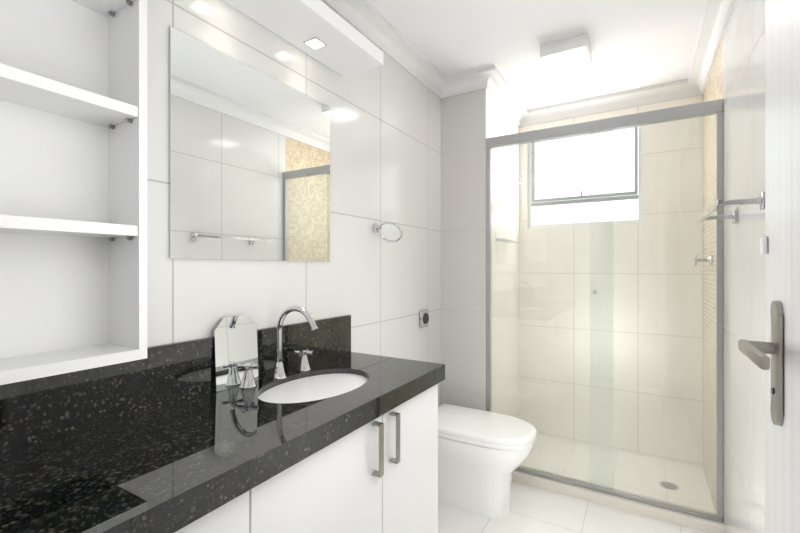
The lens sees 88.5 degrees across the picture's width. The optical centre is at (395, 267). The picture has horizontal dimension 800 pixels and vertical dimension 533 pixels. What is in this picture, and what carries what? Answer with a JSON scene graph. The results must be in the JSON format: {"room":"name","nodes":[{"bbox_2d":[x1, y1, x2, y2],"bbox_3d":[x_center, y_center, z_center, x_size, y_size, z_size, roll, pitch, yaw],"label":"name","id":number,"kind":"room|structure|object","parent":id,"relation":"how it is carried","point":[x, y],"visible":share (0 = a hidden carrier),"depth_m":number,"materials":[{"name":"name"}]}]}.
{"room":"bathroom","nodes":[
{"label":"bathroom","id":0,"kind":"room"},
{"bbox_2d":[147,0,440,406],"bbox_3d":[-0.476,0.037,1.748,0.100,2.715,2.944,0,0,31],"label":"wall","id":1,"kind":"structure","parent":0,"point":[385,142],"depth_m":2.00,"materials":[{"name":"tile"}]},
{"bbox_2d":[0,0,146,384],"bbox_3d":[-0.888,-0.377,0.802,0.165,1.222,0.692,0,0,31],"label":"cabinet","id":2,"kind":"object","parent":1,"relation":"attached to","point":[73,185],"visible":1,"depth_m":1.03,"materials":[{"name":"white paint"}]},
{"bbox_2d":[0,315,350,450],"bbox_3d":[-0.679,0.327,1.289,0.020,0.182,1.742,0,0,31],"label":"backsplash","id":3,"kind":"structure","parent":1,"relation":"attached to","point":[31,411],"depth_m":1.17,"materials":[{"name":"black stone"}]},
{"bbox_2d":[170,26,329,260],"bbox_3d":[-0.503,-0.386,1.595,0.005,0.718,0.755,0,0,31],"label":"mirror","id":4,"kind":"object","parent":1,"relation":"attached to","point":[249,163],"visible":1,"depth_m":1.50,"materials":[{"name":"clear glass"}]},
{"bbox_2d":[223,0,383,76],"bbox_3d":[-0.417,-0.957,1.517,0.233,0.062,1.012,0,0,31],"label":"soffit","id":5,"kind":"object","parent":1,"relation":"attached to","point":[320,31],"visible":1,"depth_m":1.64,"materials":[{"name":"white paint"}]},
{"bbox_2d":[373,222,401,241],"bbox_3d":[-0.038,-0.188,2.207,0.170,0.112,0.050,0,0,31],"label":"towel ring","id":6,"kind":"object","parent":1,"relation":"attached to","point":[377,227],"visible":1,"depth_m":2.21,"materials":[{"name":"silver metal"}]},
{"bbox_2d":[322,0,453,98],"bbox_3d":[-0.369,-1.270,1.742,0.090,0.100,2.844,0,0,31],"label":"crown molding","id":7,"kind":"structure","parent":1,"relation":"attached to","point":[371,23],"depth_m":2.33,"materials":[{"name":"white paint"}]},
{"bbox_2d":[420,309,428,327],"bbox_3d":[0.197,0.342,2.734,0.028,0.116,0.116,0,0,31],"label":"electrical outlet","id":8,"kind":"object","parent":1,"relation":"attached to","point":[424,318],"visible":0.98,"depth_m":2.71,"materials":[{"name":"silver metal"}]},
{"bbox_2d":[441,89,519,417],"bbox_3d":[0.685,0.050,3.346,0.438,2.740,0.991,0,0,31],"label":"wall","id":9,"kind":"structure","parent":0,"point":[471,122],"depth_m":2.93,"materials":[{"name":"tile"}]},
{"bbox_2d":[478,65,529,123],"bbox_3d":[0.831,-1.270,3.085,0.098,0.100,0.876,0,0,31],"label":"crown molding","id":10,"kind":"structure","parent":9,"relation":"attached to","point":[490,78],"depth_m":3.00,"materials":[{"name":"white paint"}]},
{"bbox_2d":[496,237,519,242],"bbox_3d":[0.855,-0.205,3.116,0.085,0.032,0.360,0,0,31],"label":"shelf rail","id":11,"kind":"object","parent":9,"relation":"attached to","point":[506,240],"depth_m":3.05,"materials":[{"name":"silver metal"}]},
{"bbox_2d":[367,0,706,109],"bbox_3d":[0.516,-1.370,1.730,1.818,0.100,3.935,0,0,31],"label":"ceiling","id":12,"kind":"structure","parent":0,"point":[635,44],"depth_m":2.36,"materials":[{"name":"white paint"}]},
{"bbox_2d":[540,33,591,73],"bbox_3d":[1.033,-1.284,2.489,0.256,0.071,0.256,0,0,31],"label":"ceiling lamp","id":13,"kind":"object","parent":12,"relation":"attached to","point":[566,54],"visible":1,"depth_m":2.43,"materials":[{"name":"white plastic"}]},
{"bbox_2d":[438,481,704,532],"bbox_3d":[0.286,1.448,1.348,1.818,0.105,3.044,0,0,31],"label":"floor","id":14,"kind":"structure","parent":0,"point":[535,509],"depth_m":2.27,"materials":[{"name":"tile"}]},
{"bbox_2d":[108,367,444,532],"bbox_3d":[-0.460,0.917,1.157,0.532,0.957,1.742,0,0,31],"label":"bathroom vanity","id":15,"kind":"object","parent":14,"relation":"on","point":[339,437],"depth_m":1.24,"materials":[{"name":"white paint"}]},
{"bbox_2d":[0,351,444,532],"bbox_3d":[-0.462,0.451,1.159,0.526,0.065,1.742,0,0,31],"label":"countertop","id":16,"kind":"structure","parent":15,"relation":"on","point":[102,478],"depth_m":0.94,"materials":[{"name":"black stone"}]},
{"bbox_2d":[214,315,258,391],"bbox_3d":[-0.560,0.295,1.450,0.016,0.245,0.175,0,0,31],"label":"mirror","id":17,"kind":"object","parent":16,"relation":"on","point":[235,341],"visible":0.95,"depth_m":1.44,"materials":[{"name":"silver glass"}]},
{"bbox_2d":[237,305,317,388],"bbox_3d":[-0.378,0.279,1.512,0.228,0.277,0.346,0,0,31],"label":"faucet","id":18,"kind":"object","parent":16,"relation":"on","point":[248,381],"visible":0.98,"depth_m":1.54,"materials":[{"name":"silver metal"}]},
{"bbox_2d":[438,403,536,517],"bbox_3d":[0.454,1.155,2.465,0.745,0.480,0.413,0,0,31],"label":"toilet","id":19,"kind":"object","parent":14,"relation":"on","point":[483,455],"visible":0.77,"depth_m":2.31,"materials":[{"name":"white ceramic"}]},
{"bbox_2d":[512,465,724,532],"bbox_3d":[1.181,1.367,2.506,1.280,0.057,0.135,0,0,31],"label":"sill","id":20,"kind":"structure","parent":14,"relation":"on","point":[693,522],"depth_m":2.37,"materials":[{"name":"beige stone"}]},
{"bbox_2d":[486,99,722,522],"bbox_3d":[1.172,0.229,2.490,1.275,2.218,0.052,0,0,31],"label":"shower enclosure","id":21,"kind":"object","parent":20,"relation":"on","point":[689,111],"visible":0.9,"depth_m":2.42,"materials":[{"name":"clear glass"}]},
{"bbox_2d":[520,95,701,466],"bbox_3d":[1.651,0.050,3.284,1.280,2.740,0.100,0,0,31],"label":"wall","id":22,"kind":"structure","parent":0,"point":[644,108],"depth_m":3.14,"materials":[{"name":"tile"}]},
{"bbox_2d":[528,126,642,227],"bbox_3d":[1.515,-0.732,3.346,0.850,0.793,0.065,0,0,31],"label":"window","id":23,"kind":"structure","parent":22,"relation":"in","point":[575,181],"depth_m":3.35,"materials":[{"name":"white glass"}]},
{"bbox_2d":[517,79,685,126],"bbox_3d":[1.551,-1.270,3.234,1.162,0.100,0.090,0,0,31],"label":"crown molding","id":24,"kind":"structure","parent":22,"relation":"attached to","point":[675,90],"depth_m":3.17,"materials":[{"name":"white paint"}]},
{"bbox_2d":[702,0,764,532],"bbox_3d":[1.252,0.090,1.286,0.100,2.820,3.935,0,0,31],"label":"wall","id":25,"kind":"structure","parent":0,"point":[743,67],"depth_m":1.79,"materials":[{"name":"tile"}]},
{"bbox_2d":[694,254,711,265],"bbox_3d":[1.888,-0.044,2.528,0.086,0.073,0.073,0,0,31],"label":"shower valve","id":26,"kind":"object","parent":25,"relation":"attached to","point":[701,259],"depth_m":2.52,"materials":[{"name":"silver metal"}]},
{"bbox_2d":[686,0,734,97],"bbox_3d":[1.170,-1.270,1.335,0.090,0.100,3.735,0,0,31],"label":"crown molding","id":27,"kind":"structure","parent":25,"relation":"attached to","point":[716,14],"depth_m":2.33,"materials":[{"name":"white paint"}]},
{"bbox_2d":[696,191,764,223],"bbox_3d":[1.353,-0.225,1.688,0.135,0.060,0.710,0,0,31],"label":"towel rail","id":28,"kind":"object","parent":25,"relation":"attached to","point":[712,209],"visible":0.94,"depth_m":1.45,"materials":[{"name":"silver metal"}]},
{"bbox_3d":[-0.474,0.038,0.087,1.618,2.715,0.100,0,0,31],"label":"wall","id":29,"kind":"structure","parent":0,"visible":0},
{"bbox_2d":[738,0,799,532],"bbox_3d":[0.313,0.317,0.195,0.116,2.140,0.906,0,0,31],"label":"door","id":30,"kind":"structure","parent":29,"relation":"in","point":[775,355],"depth_m":0.51,"materials":[{"name":"paint"}]},
{"label":"outside","id":31,"kind":"structure","parent":0,"visible":0},
{"bbox_2d":[521,434,714,511],"bbox_3d":[1.302,1.460,3.033,1.818,0.080,0.891,0,0,31],"label":"shower floor","id":32,"kind":"structure","parent":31,"point":[652,469],"depth_m":2.88,"materials":[{"name":"tile"}]},
{"bbox_2d":[659,481,678,490],"bbox_3d":[1.772,1.417,2.666,0.110,0.005,0.110,0,0,31],"label":"shower drain","id":33,"kind":"object","parent":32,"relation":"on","point":[669,484],"depth_m":2.66,"materials":[{"name":"silver metal"}]}
]}

